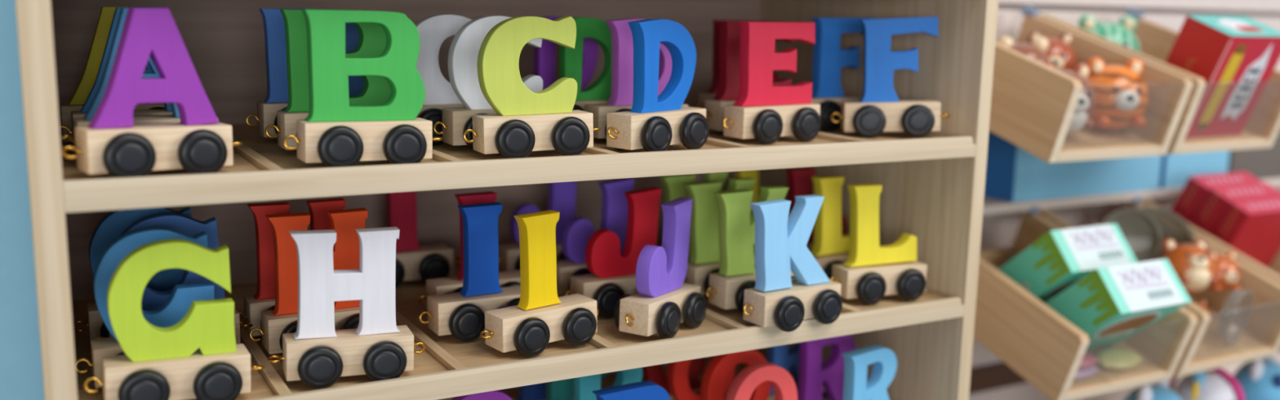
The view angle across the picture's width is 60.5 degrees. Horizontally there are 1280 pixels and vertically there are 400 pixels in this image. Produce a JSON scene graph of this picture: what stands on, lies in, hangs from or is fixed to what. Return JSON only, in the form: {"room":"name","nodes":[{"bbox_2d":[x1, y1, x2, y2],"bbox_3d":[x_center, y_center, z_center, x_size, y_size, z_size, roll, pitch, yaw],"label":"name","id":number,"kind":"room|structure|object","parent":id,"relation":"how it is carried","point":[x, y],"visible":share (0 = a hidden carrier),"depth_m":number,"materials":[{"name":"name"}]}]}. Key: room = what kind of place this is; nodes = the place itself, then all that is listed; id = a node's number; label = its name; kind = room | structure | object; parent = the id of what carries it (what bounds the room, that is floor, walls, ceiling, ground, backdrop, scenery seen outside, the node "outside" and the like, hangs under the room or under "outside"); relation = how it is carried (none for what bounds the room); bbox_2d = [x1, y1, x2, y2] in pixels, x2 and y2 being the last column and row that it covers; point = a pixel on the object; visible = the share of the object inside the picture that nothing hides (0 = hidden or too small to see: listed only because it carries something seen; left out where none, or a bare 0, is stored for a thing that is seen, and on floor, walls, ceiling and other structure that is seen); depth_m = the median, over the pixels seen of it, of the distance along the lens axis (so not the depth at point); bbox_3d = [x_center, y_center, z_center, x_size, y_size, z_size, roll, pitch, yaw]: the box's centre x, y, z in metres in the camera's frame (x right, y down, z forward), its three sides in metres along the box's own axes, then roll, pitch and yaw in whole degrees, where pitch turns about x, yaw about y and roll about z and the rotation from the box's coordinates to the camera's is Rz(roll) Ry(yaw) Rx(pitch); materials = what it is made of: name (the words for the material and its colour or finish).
{"room":"shop","nodes":[
{"label":"shop","id":0,"kind":"room"},
{"bbox_2d":[0,0,44,399],"bbox_3d":[-0.868,-0.260,0.349,2.234,1.900,0.020,-4,11,-29],"label":"wall","id":1,"kind":"structure","parent":0,"point":[21,372],"depth_m":0.67,"materials":[{"name":"blue paint"}]},
{"bbox_2d":[968,0,1279,399],"bbox_3d":[0.725,0.098,1.243,1.366,0.960,0.012,-4,11,-29],"label":"wall","id":2,"kind":"structure","parent":0,"point":[998,230],"depth_m":1.04,"materials":[{"name":"white paint"}]},
{"bbox_2d":[968,361,1028,394],"bbox_3d":[0.727,0.133,1.245,1.366,0.022,0.020,-4,11,-29],"label":"trim","id":3,"kind":"structure","parent":2,"relation":"attached to","point":[999,375],"depth_m":1.01,"materials":[{"name":"brown wood"}]},
{"bbox_2d":[973,206,1197,399],"bbox_3d":[0.321,0.074,0.875,0.130,0.116,0.183,-4,11,-29],"label":"bin","id":4,"kind":"object","parent":2,"relation":"attached to","point":[1047,350],"visible":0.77,"depth_m":0.83,"materials":[{"name":"brown wood"}]},
{"bbox_2d":[997,223,1137,303],"bbox_3d":[0.328,0.054,0.854,0.074,0.075,0.080,-4,11,-29],"label":"box","id":5,"kind":"object","parent":4,"relation":"in","point":[1060,259],"visible":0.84,"depth_m":0.83,"materials":[{"name":"green cardboard"}]},
{"bbox_2d":[1050,277,1083,297],"bbox_3d":[0.337,0.066,0.841,0.052,0.001,0.037,-4,-29,-29],"label":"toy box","id":6,"kind":"object","parent":5,"relation":"on","point":[1060,289],"depth_m":0.83,"materials":[{"name":"green cardboard"}]},
{"bbox_2d":[1073,364,1100,379],"bbox_3d":[0.323,0.127,0.811,0.042,0.010,0.015,-4,11,-30],"label":"packet","id":7,"kind":"object","parent":4,"relation":"in","point":[1083,373],"visible":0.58,"depth_m":0.81,"materials":[{"name":"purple plastic"}]},
{"bbox_2d":[1078,353,1100,368],"bbox_3d":[0.325,0.118,0.807,0.033,0.009,0.014,-4,11,-29],"label":"packet","id":8,"kind":"object","parent":4,"relation":"in","point":[1088,360],"visible":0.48,"depth_m":0.80,"materials":[{"name":"pink plastic"}]},
{"bbox_2d":[1044,258,1191,349],"bbox_3d":[0.351,0.080,0.821,0.078,0.075,0.079,-4,11,-29],"label":"box","id":9,"kind":"object","parent":4,"relation":"in","point":[1111,304],"visible":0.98,"depth_m":0.79,"materials":[{"name":"green cardboard"}]},
{"bbox_2d":[1098,313,1157,337],"bbox_3d":[0.359,0.092,0.808,0.052,0.001,0.037,-4,-29,-29],"label":"picture","id":10,"kind":"object","parent":9,"relation":"on","point":[1133,323],"depth_m":0.81},
{"bbox_2d":[1095,347,1143,369],"bbox_3d":[0.365,0.121,0.838,0.044,0.012,0.022,-5,11,-31],"label":"packet","id":11,"kind":"object","parent":4,"relation":"in","point":[1118,358],"visible":0.96,"depth_m":0.83,"materials":[{"name":"yellow plastic"}]},
{"bbox_2d":[989,4,1193,163],"bbox_3d":[0.313,-0.097,0.861,0.130,0.113,0.174,-4,11,-29],"label":"bin","id":12,"kind":"object","parent":2,"relation":"attached to","point":[1033,103],"visible":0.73,"depth_m":0.81,"materials":[{"name":"brown wood"}]},
{"bbox_2d":[997,35,1050,63],"bbox_3d":[0.298,-0.104,0.858,0.046,0.047,0.048,3,10,11],"label":"bear","id":13,"kind":"object","parent":12,"relation":"on","point":[1036,51],"visible":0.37,"depth_m":0.85},
{"bbox_2d":[1026,31,1076,71],"bbox_3d":[0.332,-0.114,0.890,0.044,0.045,0.046,2,10,5],"label":"bear","id":14,"kind":"object","parent":12,"relation":"on","point":[1060,52],"visible":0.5,"depth_m":0.88},
{"bbox_2d":[1043,62,1096,133],"bbox_3d":[0.311,-0.075,0.807,0.050,0.051,0.052,-1,10,-12],"label":"deer","id":15,"kind":"object","parent":12,"relation":"in","point":[1086,104],"visible":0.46,"depth_m":0.79},
{"bbox_2d":[1087,57,1148,129],"bbox_3d":[0.360,-0.081,0.836,0.054,0.055,0.056,0,10,-5],"label":"tiger","id":16,"kind":"object","parent":12,"relation":"in","point":[1122,95],"visible":0.93,"depth_m":0.82},
{"bbox_2d":[982,177,1279,214],"bbox_3d":[0.741,-0.028,1.197,1.366,0.008,0.042,-4,11,-29],"label":"shelf","id":17,"kind":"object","parent":2,"relation":"attached to","point":[991,206],"depth_m":0.98,"materials":[{"name":"beige wood"}]},
{"bbox_2d":[984,130,1162,202],"bbox_3d":[0.397,-0.048,0.999,0.196,0.083,0.039,-4,11,-29],"label":"storage box","id":18,"kind":"object","parent":17,"relation":"on","point":[1013,174],"visible":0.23,"depth_m":0.97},
{"bbox_2d":[1159,150,1230,188],"bbox_3d":[0.531,-0.058,1.073,0.098,0.083,0.039,-4,11,-29],"label":"storage box","id":19,"kind":"object","parent":17,"relation":"on","point":[1175,169],"visible":0.11,"depth_m":1.05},
{"bbox_2d":[1227,128,1279,179],"bbox_3d":[0.661,-0.067,1.145,0.191,0.083,0.039,-4,11,-29],"label":"storage box","id":20,"kind":"object","parent":17,"relation":"on","point":[1260,163],"visible":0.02,"depth_m":1.11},
{"bbox_2d":[998,3,1279,17],"bbox_3d":[0.730,-0.201,1.194,1.366,0.006,0.007,-4,11,-29],"label":"trim","id":21,"kind":"structure","parent":2,"relation":"attached to","point":[1001,6],"depth_m":1.05,"materials":[{"name":"white wood"}]},
{"bbox_2d":[1038,8,1279,154],"bbox_3d":[0.433,-0.105,0.927,0.130,0.113,0.174,-4,11,-29],"label":"bin","id":22,"kind":"object","parent":2,"relation":"attached to","point":[1156,41],"visible":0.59,"depth_m":0.90,"materials":[{"name":"brown wood"}]},
{"bbox_2d":[1078,13,1140,52],"bbox_3d":[0.399,-0.129,0.940,0.058,0.059,0.060,2,10,5],"label":"tiger","id":23,"kind":"object","parent":22,"relation":"on","point":[1122,33],"visible":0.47,"depth_m":0.93},
{"bbox_2d":[1164,14,1279,137],"bbox_3d":[0.458,-0.099,0.874,0.076,0.095,0.070,-4,11,-29],"label":"toy box","id":24,"kind":"object","parent":22,"relation":"in","point":[1236,57],"visible":0.75,"depth_m":0.85,"materials":[{"name":"red cardboard"}]},
{"bbox_2d":[1196,44,1246,131],"bbox_3d":[0.450,-0.086,0.850,0.014,0.069,0.028,-4,11,-29],"label":"print","id":25,"kind":"object","parent":24,"relation":"attached to","point":[1222,67],"depth_m":0.84},
{"bbox_2d":[1184,36,1279,137],"bbox_3d":[0.467,-0.088,0.859,0.076,0.086,0.001,-4,33,-29],"label":"print","id":26,"kind":"object","parent":24,"relation":"attached to","point":[1236,71],"depth_m":0.85},
{"bbox_2d":[1216,18,1264,32],"bbox_3d":[0.464,-0.136,0.853,0.037,0.010,0.025,-4,11,-29],"label":"print","id":27,"kind":"object","parent":24,"relation":"on","point":[1229,25],"depth_m":0.85},
{"bbox_2d":[1038,196,1279,377],"bbox_3d":[0.441,0.066,0.941,0.130,0.116,0.183,-4,11,-29],"label":"bin","id":28,"kind":"object","parent":2,"relation":"attached to","point":[1245,322],"visible":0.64,"depth_m":0.93,"materials":[{"name":"brown wood"}]},
{"bbox_2d":[1075,221,1096,227],"bbox_3d":[0.398,0.035,0.977,0.030,0.031,0.031,-7,13,-40],"label":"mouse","id":29,"kind":"object","parent":28,"relation":"on","point":[1092,223],"visible":0.21,"depth_m":0.98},
{"bbox_2d":[1159,238,1218,293],"bbox_3d":[0.452,0.056,0.905,0.045,0.044,0.046,1,10,-4],"label":"monkey","id":30,"kind":"object","parent":28,"relation":"in","point":[1194,266],"visible":0.88,"depth_m":0.89},
{"bbox_2d":[1193,299,1211,326],"bbox_3d":[0.465,0.095,0.915,0.022,0.022,0.023,-6,12,-35],"label":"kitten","id":31,"kind":"object","parent":28,"relation":"in","point":[1202,304],"visible":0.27,"depth_m":0.91},
{"bbox_2d":[1207,250,1240,291],"bbox_3d":[0.488,0.060,0.924,0.034,0.035,0.035,-1,10,-12],"label":"squeezy squirrel","id":32,"kind":"object","parent":28,"relation":"in","point":[1228,273],"visible":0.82,"depth_m":0.91},
{"bbox_2d":[1140,199,1279,353],"bbox_3d":[0.560,0.057,1.007,0.130,0.116,0.183,-4,11,-29],"label":"bin","id":33,"kind":"object","parent":2,"relation":"attached to","point":[1273,272],"visible":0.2,"depth_m":0.98,"materials":[{"name":"brown wood"}]},
{"bbox_2d":[1169,171,1262,223],"bbox_3d":[0.539,0.013,1.040,0.086,0.077,0.050,-4,11,-29],"label":"gift box","id":34,"kind":"object","parent":33,"relation":"in","point":[1196,188],"visible":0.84,"depth_m":1.01,"materials":[{"name":"red cardboard"}]},
{"bbox_2d":[1189,182,1279,235],"bbox_3d":[0.549,0.024,1.024,0.086,0.079,0.050,-4,11,-29],"label":"gift box","id":35,"kind":"object","parent":33,"relation":"in","point":[1216,200],"visible":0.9,"depth_m":1.00,"materials":[{"name":"red cardboard"}]},
{"bbox_2d":[1210,195,1279,268],"bbox_3d":[0.558,0.036,1.008,0.086,0.079,0.050,-4,11,-29],"label":"gift box","id":36,"kind":"object","parent":33,"relation":"in","point":[1250,227],"visible":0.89,"depth_m":0.98,"materials":[{"name":"red cardboard"}]},
{"bbox_3d":[0.543,0.272,1.043,0.500,0.069,0.208,-4,11,-29],"label":"shelf","id":37,"kind":"object","parent":2,"relation":"attached to","visible":0},
{"bbox_2d":[1124,378,1199,399],"bbox_3d":[0.424,0.201,0.908,0.066,0.111,0.058,-1,10,-14],"label":"plush toy","id":38,"kind":"object","parent":37,"relation":"on","point":[1160,390],"visible":0.85,"depth_m":0.89,"materials":[{"name":"blue fabric"}]},
{"bbox_2d":[1168,367,1244,399],"bbox_3d":[0.489,0.195,0.951,0.066,0.111,0.058,-1,10,-14],"label":"plush toy","id":39,"kind":"object","parent":37,"relation":"on","point":[1217,384],"visible":0.65,"depth_m":0.93,"materials":[{"name":"fabric"}]},
{"bbox_2d":[1232,355,1279,399],"bbox_3d":[0.557,0.191,0.984,0.066,0.111,0.058,-1,10,-14],"label":"plush toy","id":40,"kind":"object","parent":37,"relation":"on","point":[1259,379],"visible":0.81,"depth_m":0.96,"materials":[{"name":"blue fabric"}]},
{"bbox_3d":[0.335,0.844,-0.263,3.600,0.020,2.590,-4,11,-29],"label":"floor","id":41,"kind":"structure","parent":0,"visible":0},
{"bbox_2d":[15,0,998,399],"bbox_3d":[-0.074,0.199,0.696,0.520,0.912,0.238,-4,11,-29],"label":"display shelf","id":42,"kind":"object","parent":41,"relation":"on","point":[933,184],"visible":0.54,"depth_m":0.66,"materials":[{"name":"brown wood"}]},
{"bbox_2d":[58,5,164,142],"bbox_3d":[-0.266,-0.064,0.568,0.070,0.071,0.034,-4,11,-29],"label":"wagon","id":43,"kind":"object","parent":42,"relation":"on","point":[82,92],"visible":0.14,"depth_m":0.56,"materials":[{"name":"brown wood"}]},
{"bbox_2d":[59,6,173,146],"bbox_3d":[-0.243,-0.057,0.530,0.074,0.071,0.034,-4,11,-29],"label":"wagon","id":44,"kind":"object","parent":42,"relation":"on","point":[167,110],"visible":0.12,"depth_m":0.52,"materials":[{"name":"brown wood"}]},
{"bbox_2d":[72,206,191,342],"bbox_3d":[-0.256,0.038,0.571,0.074,0.073,0.034,-4,11,-29],"label":"wagon","id":45,"kind":"object","parent":42,"relation":"on","point":[114,223],"visible":0.15,"depth_m":0.56,"materials":[{"name":"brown wood"}]},
{"bbox_2d":[59,6,232,155],"bbox_3d":[-0.225,-0.052,0.499,0.074,0.071,0.034,-5,11,-32],"label":"wagon","id":46,"kind":"object","parent":42,"relation":"on","point":[175,118],"visible":0.12,"depth_m":0.49,"materials":[{"name":"brown wood"}]},
{"bbox_2d":[61,7,242,177],"bbox_3d":[-0.207,-0.046,0.466,0.075,0.072,0.034,-6,12,-40],"label":"wagon","id":47,"kind":"object","parent":42,"relation":"on","point":[111,144],"visible":1,"depth_m":0.46,"materials":[{"name":"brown wood"}]},
{"bbox_2d":[75,226,245,387],"bbox_3d":[-0.223,0.049,0.510,0.074,0.073,0.034,-4,11,-29],"label":"wagon","id":48,"kind":"object","parent":42,"relation":"on","point":[179,302],"visible":0.27,"depth_m":0.50,"materials":[{"name":"brown wood"}]},
{"bbox_2d":[84,239,264,399],"bbox_3d":[-0.204,0.054,0.481,0.076,0.076,0.034,-2,10,-29],"label":"wagon","id":49,"kind":"object","parent":42,"relation":"on","point":[198,357],"visible":1,"depth_m":0.48,"materials":[{"name":"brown wood"}]},
{"bbox_2d":[95,212,253,344],"bbox_3d":[-0.232,0.043,0.545,0.074,0.073,0.034,-4,11,-29],"label":"wagon","id":50,"kind":"object","parent":42,"relation":"on","point":[151,300],"visible":0.16,"depth_m":0.54,"materials":[{"name":"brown wood"}]},
{"bbox_2d":[238,197,345,336],"bbox_3d":[-0.182,0.036,0.592,0.074,0.072,0.034,-4,11,-29],"label":"wagon","id":51,"kind":"object","parent":42,"relation":"on","point":[264,300],"visible":0.24,"depth_m":0.58,"materials":[{"name":"brown wood"}]},
{"bbox_2d":[245,8,364,137],"bbox_3d":[-0.179,-0.069,0.604,0.074,0.072,0.034,-4,11,-29],"label":"wagon","id":52,"kind":"object","parent":42,"relation":"on","point":[277,99],"visible":0.22,"depth_m":0.59,"materials":[{"name":"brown wood"}]},
{"bbox_2d":[248,208,368,354],"bbox_3d":[-0.163,0.042,0.563,0.074,0.072,0.034,-4,11,-29],"label":"wagon","id":53,"kind":"object","parent":42,"relation":"on","point":[282,319],"visible":0.4,"depth_m":0.55,"materials":[{"name":"brown wood"}]},
{"bbox_2d":[265,8,391,150],"bbox_3d":[-0.152,-0.060,0.554,0.074,0.072,0.034,-4,11,-29],"label":"wagon","id":54,"kind":"object","parent":42,"relation":"on","point":[376,90],"visible":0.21,"depth_m":0.54,"materials":[{"name":"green wood"}]},
{"bbox_2d":[266,226,426,389],"bbox_3d":[-0.139,0.050,0.522,0.076,0.074,0.034,-1,10,-23],"label":"wagon","id":55,"kind":"object","parent":42,"relation":"on","point":[317,354],"visible":1,"depth_m":0.52,"materials":[{"name":"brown wood"}]},
{"bbox_2d":[283,8,442,167],"bbox_3d":[-0.128,-0.051,0.508,0.075,0.073,0.034,-3,11,-29],"label":"wagon","id":56,"kind":"object","parent":42,"relation":"on","point":[334,133],"visible":1,"depth_m":0.50,"materials":[{"name":"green wood"}]},
{"bbox_2d":[386,191,460,288],"bbox_3d":[-0.151,0.018,0.704,0.074,0.071,0.034,-4,11,-29],"label":"wagon","id":57,"kind":"object","parent":42,"relation":"on","point":[414,261],"visible":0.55,"depth_m":0.70,"materials":[{"name":"brown wood"}]},
{"bbox_2d":[414,14,487,146],"bbox_3d":[-0.105,-0.067,0.608,0.074,0.070,0.034,-4,11,-29],"label":"wagon","id":58,"kind":"object","parent":42,"relation":"on","point":[433,30],"visible":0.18,"depth_m":0.60,"materials":[{"name":"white wood"}]},
{"bbox_2d":[417,191,520,310],"bbox_3d":[-0.093,0.031,0.636,0.074,0.071,0.034,-4,11,-29],"label":"wagon","id":59,"kind":"object","parent":42,"relation":"on","point":[443,285],"visible":0.25,"depth_m":0.63,"materials":[{"name":"brown wood"}]},
{"bbox_2d":[418,201,520,341],"bbox_3d":[-0.085,0.037,0.600,0.074,0.071,0.034,-4,11,-29],"label":"wagon","id":60,"kind":"object","parent":42,"relation":"on","point":[461,315],"visible":0.73,"depth_m":0.59,"materials":[{"name":"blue wood"}]},
{"bbox_2d":[451,390,512,399],"bbox_3d":[-0.089,0.139,0.608,0.074,0.072,0.034,-4,11,-29],"label":"wagon","id":61,"kind":"object","parent":42,"relation":"on","point":[496,394],"visible":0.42,"depth_m":0.60,"materials":[{"name":"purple wood"}]},
{"bbox_2d":[432,15,542,151],"bbox_3d":[-0.074,-0.063,0.585,0.074,0.070,0.034,-4,11,-27],"label":"wagon","id":62,"kind":"object","parent":42,"relation":"on","point":[465,46],"visible":0.31,"depth_m":0.57,"materials":[{"name":"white wood"}]},
{"bbox_2d":[462,16,599,158],"bbox_3d":[-0.054,-0.058,0.556,0.076,0.073,0.034,-5,11,-26],"label":"wagon","id":63,"kind":"object","parent":42,"relation":"on","point":[525,121],"visible":1,"depth_m":0.55,"materials":[{"name":"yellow wood"}]},
{"bbox_2d":[498,181,577,271],"bbox_3d":[-0.065,0.015,0.733,0.074,0.072,0.034,-4,11,-29],"label":"wagon","id":64,"kind":"object","parent":42,"relation":"on","point":[562,195],"visible":0.26,"depth_m":0.73,"materials":[{"name":"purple wood"}]},
{"bbox_2d":[480,209,599,356],"bbox_3d":[-0.051,0.042,0.578,0.076,0.073,0.034,-8,13,-37],"label":"wagon","id":65,"kind":"object","parent":42,"relation":"on","point":[540,317],"visible":1,"depth_m":0.57,"materials":[{"name":"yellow wood"}]},
{"bbox_2d":[511,382,573,399],"bbox_3d":[-0.060,0.118,0.735,0.074,0.072,0.034,-4,11,-29],"label":"wagon","id":66,"kind":"object","parent":42,"relation":"on","point":[538,391],"visible":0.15,"depth_m":0.73,"materials":[{"name":"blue wood"}]},
{"bbox_2d":[533,16,598,90],"bbox_3d":[-0.051,-0.079,0.683,0.074,0.070,0.034,-4,11,-29],"label":"wagon","id":67,"kind":"object","parent":42,"relation":"on","point":[544,56],"visible":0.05,"depth_m":0.68,"materials":[{"name":"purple wood"}]},
{"bbox_2d":[546,372,608,399],"bbox_3d":[-0.040,0.124,0.705,0.074,0.072,0.034,-4,11,-29],"label":"wagon","id":68,"kind":"object","parent":42,"relation":"on","point":[562,389],"visible":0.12,"depth_m":0.69,"materials":[{"name":"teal wood"}]},
{"bbox_2d":[553,17,611,111],"bbox_3d":[-0.033,-0.073,0.653,0.074,0.070,0.034,-4,11,-29],"label":"wagon","id":69,"kind":"object","parent":42,"relation":"on","point":[597,30],"visible":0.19,"depth_m":0.65,"materials":[{"name":"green wood"}]},
{"bbox_2d":[556,177,634,296],"bbox_3d":[-0.027,0.023,0.687,0.074,0.072,0.034,-4,11,-29],"label":"wagon","id":70,"kind":"object","parent":42,"relation":"on","point":[577,232],"visible":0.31,"depth_m":0.68,"materials":[{"name":"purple wood"}]},
{"bbox_2d":[573,367,642,399],"bbox_3d":[-0.021,0.129,0.675,0.074,0.072,0.034,-4,11,-29],"label":"wagon","id":71,"kind":"object","parent":42,"relation":"on","point":[584,386],"visible":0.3,"depth_m":0.66,"materials":[{"name":"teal wood"}]},
{"bbox_2d":[564,186,661,318],"bbox_3d":[-0.011,0.030,0.651,0.074,0.072,0.034,-4,11,-29],"label":"wagon","id":72,"kind":"object","parent":42,"relation":"on","point":[612,277],"visible":0.61,"depth_m":0.65,"materials":[{"name":"brown wood"}]},
{"bbox_2d":[591,381,670,399],"bbox_3d":[-0.005,0.139,0.619,0.074,0.072,0.034,-5,11,-32],"label":"wagon","id":73,"kind":"object","parent":42,"relation":"on","point":[642,390],"visible":1,"depth_m":0.61,"materials":[{"name":"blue wood"}]},
{"bbox_2d":[584,18,688,139],"bbox_3d":[-0.002,-0.069,0.631,0.074,0.070,0.034,-4,11,-29],"label":"wagon","id":74,"kind":"object","parent":42,"relation":"on","point":[622,43],"visible":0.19,"depth_m":0.62,"materials":[{"name":"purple wood"}]},
{"bbox_2d":[604,18,709,151],"bbox_3d":[0.010,-0.062,0.590,0.034,0.072,0.076,11,15,44],"label":"wagon","id":75,"kind":"object","parent":42,"relation":"on","point":[654,122],"visible":1,"depth_m":0.58,"materials":[{"name":"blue wood"}]},
{"bbox_2d":[613,196,706,338],"bbox_3d":[0.012,0.038,0.613,0.034,0.074,0.076,7,10,31],"label":"wagon","id":76,"kind":"object","parent":42,"relation":"on","point":[662,302],"visible":1,"depth_m":0.60,"materials":[{"name":"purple wood"}]},
{"bbox_2d":[642,357,706,399],"bbox_3d":[0.023,0.117,0.751,0.074,0.072,0.034,-4,11,-29],"label":"wagon","id":77,"kind":"object","parent":42,"relation":"on","point":[655,374],"visible":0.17,"depth_m":0.75,"materials":[{"name":"brown wood"}]},
{"bbox_2d":[658,172,728,261],"bbox_3d":[0.041,0.018,0.726,0.074,0.073,0.034,-4,11,-29],"label":"wagon","id":78,"kind":"object","parent":42,"relation":"on","point":[673,185],"visible":0.05,"depth_m":0.71,"materials":[{"name":"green wood"}]},
{"bbox_2d":[666,355,735,399],"bbox_3d":[0.040,0.122,0.721,0.074,0.072,0.034,-4,11,-29],"label":"wagon","id":79,"kind":"object","parent":42,"relation":"on","point":[677,381],"visible":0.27,"depth_m":0.71,"materials":[{"name":"brown wood"}]},
{"bbox_2d":[683,177,755,294],"bbox_3d":[0.056,0.023,0.695,0.074,0.073,0.034,-4,11,-29],"label":"wagon","id":80,"kind":"object","parent":42,"relation":"on","point":[704,258],"visible":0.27,"depth_m":0.68,"materials":[{"name":"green wood"}]},
{"bbox_2d":[700,349,771,399],"bbox_3d":[0.060,0.128,0.693,0.074,0.072,0.034,-4,11,-29],"label":"wagon","id":81,"kind":"object","parent":42,"relation":"on","point":[715,374],"visible":0.66,"depth_m":0.68,"materials":[{"name":"brown wood"}]},
{"bbox_2d":[696,19,782,108],"bbox_3d":[0.070,-0.086,0.739,0.074,0.070,0.034,-4,11,-29],"label":"wagon","id":82,"kind":"object","parent":42,"relation":"on","point":[711,93],"visible":0.07,"depth_m":0.73,"materials":[{"name":"brown wood"}]},
{"bbox_2d":[704,20,794,132],"bbox_3d":[0.071,-0.076,0.686,0.074,0.070,0.034,-4,11,-29],"label":"wagon","id":83,"kind":"object","parent":42,"relation":"on","point":[727,93],"visible":0.26,"depth_m":0.67,"materials":[{"name":"brown wood"}]},
{"bbox_2d":[706,185,795,313],"bbox_3d":[0.072,0.029,0.664,0.074,0.073,0.034,-4,11,-29],"label":"wagon","id":84,"kind":"object","parent":42,"relation":"on","point":[736,223],"visible":0.48,"depth_m":0.65,"materials":[{"name":"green wood"}]},
{"bbox_2d":[733,169,784,211],"bbox_3d":[0.089,0.004,0.813,0.074,0.073,0.034,-4,11,-29],"label":"wagon","id":85,"kind":"object","parent":42,"relation":"on","point":[746,174],"visible":0.02,"depth_m":0.80,"materials":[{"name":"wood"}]},
{"bbox_2d":[725,362,797,399],"bbox_3d":[0.073,0.134,0.660,0.074,0.072,0.034,-4,11,-29],"label":"wagon","id":86,"kind":"object","parent":42,"relation":"on","point":[745,382],"visible":1,"depth_m":0.65,"materials":[{"name":"brown wood"}]},
{"bbox_2d":[722,21,821,144],"bbox_3d":[0.079,-0.070,0.647,0.075,0.071,0.034,-6,12,-33],"label":"wagon","id":87,"kind":"object","parent":42,"relation":"on","point":[762,111],"visible":1,"depth_m":0.64,"materials":[{"name":"brown wood"}]},
{"bbox_2d":[742,195,842,332],"bbox_3d":[0.089,0.035,0.630,0.074,0.073,0.034,-5,12,-34],"label":"wagon","id":88,"kind":"object","parent":42,"relation":"on","point":[781,241],"visible":1,"depth_m":0.62,"materials":[{"name":"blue wood"}]},
{"bbox_2d":[766,342,826,399],"bbox_3d":[0.106,0.117,0.764,0.074,0.072,0.034,-4,11,-29],"label":"wagon","id":89,"kind":"object","parent":42,"relation":"on","point":[780,355],"visible":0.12,"depth_m":0.76,"materials":[{"name":"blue wood"}]},
{"bbox_2d":[785,167,846,251],"bbox_3d":[0.121,0.014,0.758,0.074,0.073,0.034,-4,11,-29],"label":"wagon","id":90,"kind":"object","parent":42,"relation":"on","point":[799,180],"visible":0.1,"depth_m":0.74,"materials":[{"name":"brown wood"}]},
{"bbox_2d":[797,334,855,399],"bbox_3d":[0.124,0.122,0.733,0.074,0.072,0.034,-4,11,-29],"label":"wagon","id":91,"kind":"object","parent":42,"relation":"on","point":[813,375],"visible":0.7,"depth_m":0.72,"materials":[{"name":"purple wood"}]},
{"bbox_2d":[810,175,849,279],"bbox_3d":[0.134,0.020,0.724,0.074,0.073,0.034,-4,11,-29],"label":"wagon","id":92,"kind":"object","parent":42,"relation":"on","point":[830,247],"visible":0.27,"depth_m":0.71,"materials":[{"name":"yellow wood"}]},
{"bbox_2d":[811,17,875,132],"bbox_3d":[0.129,-0.083,0.723,0.074,0.073,0.034,-4,11,-29],"label":"wagon","id":93,"kind":"object","parent":42,"relation":"on","point":[828,60],"visible":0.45,"depth_m":0.71,"materials":[{"name":"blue wood"}]},
{"bbox_2d":[841,345,897,399],"bbox_3d":[0.145,0.129,0.697,0.074,0.072,0.034,-6,12,-37],"label":"letter","id":94,"kind":"object","parent":42,"relation":"on","point":[856,386],"visible":1,"depth_m":0.69,"materials":[{"name":"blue wood"}]},
{"bbox_2d":[829,183,928,304],"bbox_3d":[0.152,0.026,0.692,0.074,0.073,0.034,-3,11,-22],"label":"wagon","id":95,"kind":"object","parent":42,"relation":"on","point":[871,272],"visible":0.91,"depth_m":0.68,"materials":[{"name":"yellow wood"}]},
{"bbox_2d":[830,16,950,137],"bbox_3d":[0.158,-0.077,0.685,0.074,0.075,0.034,2,10,3],"label":"wagon","id":96,"kind":"object","parent":42,"relation":"on","point":[879,109],"visible":1,"depth_m":0.68,"materials":[{"name":"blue wood"}]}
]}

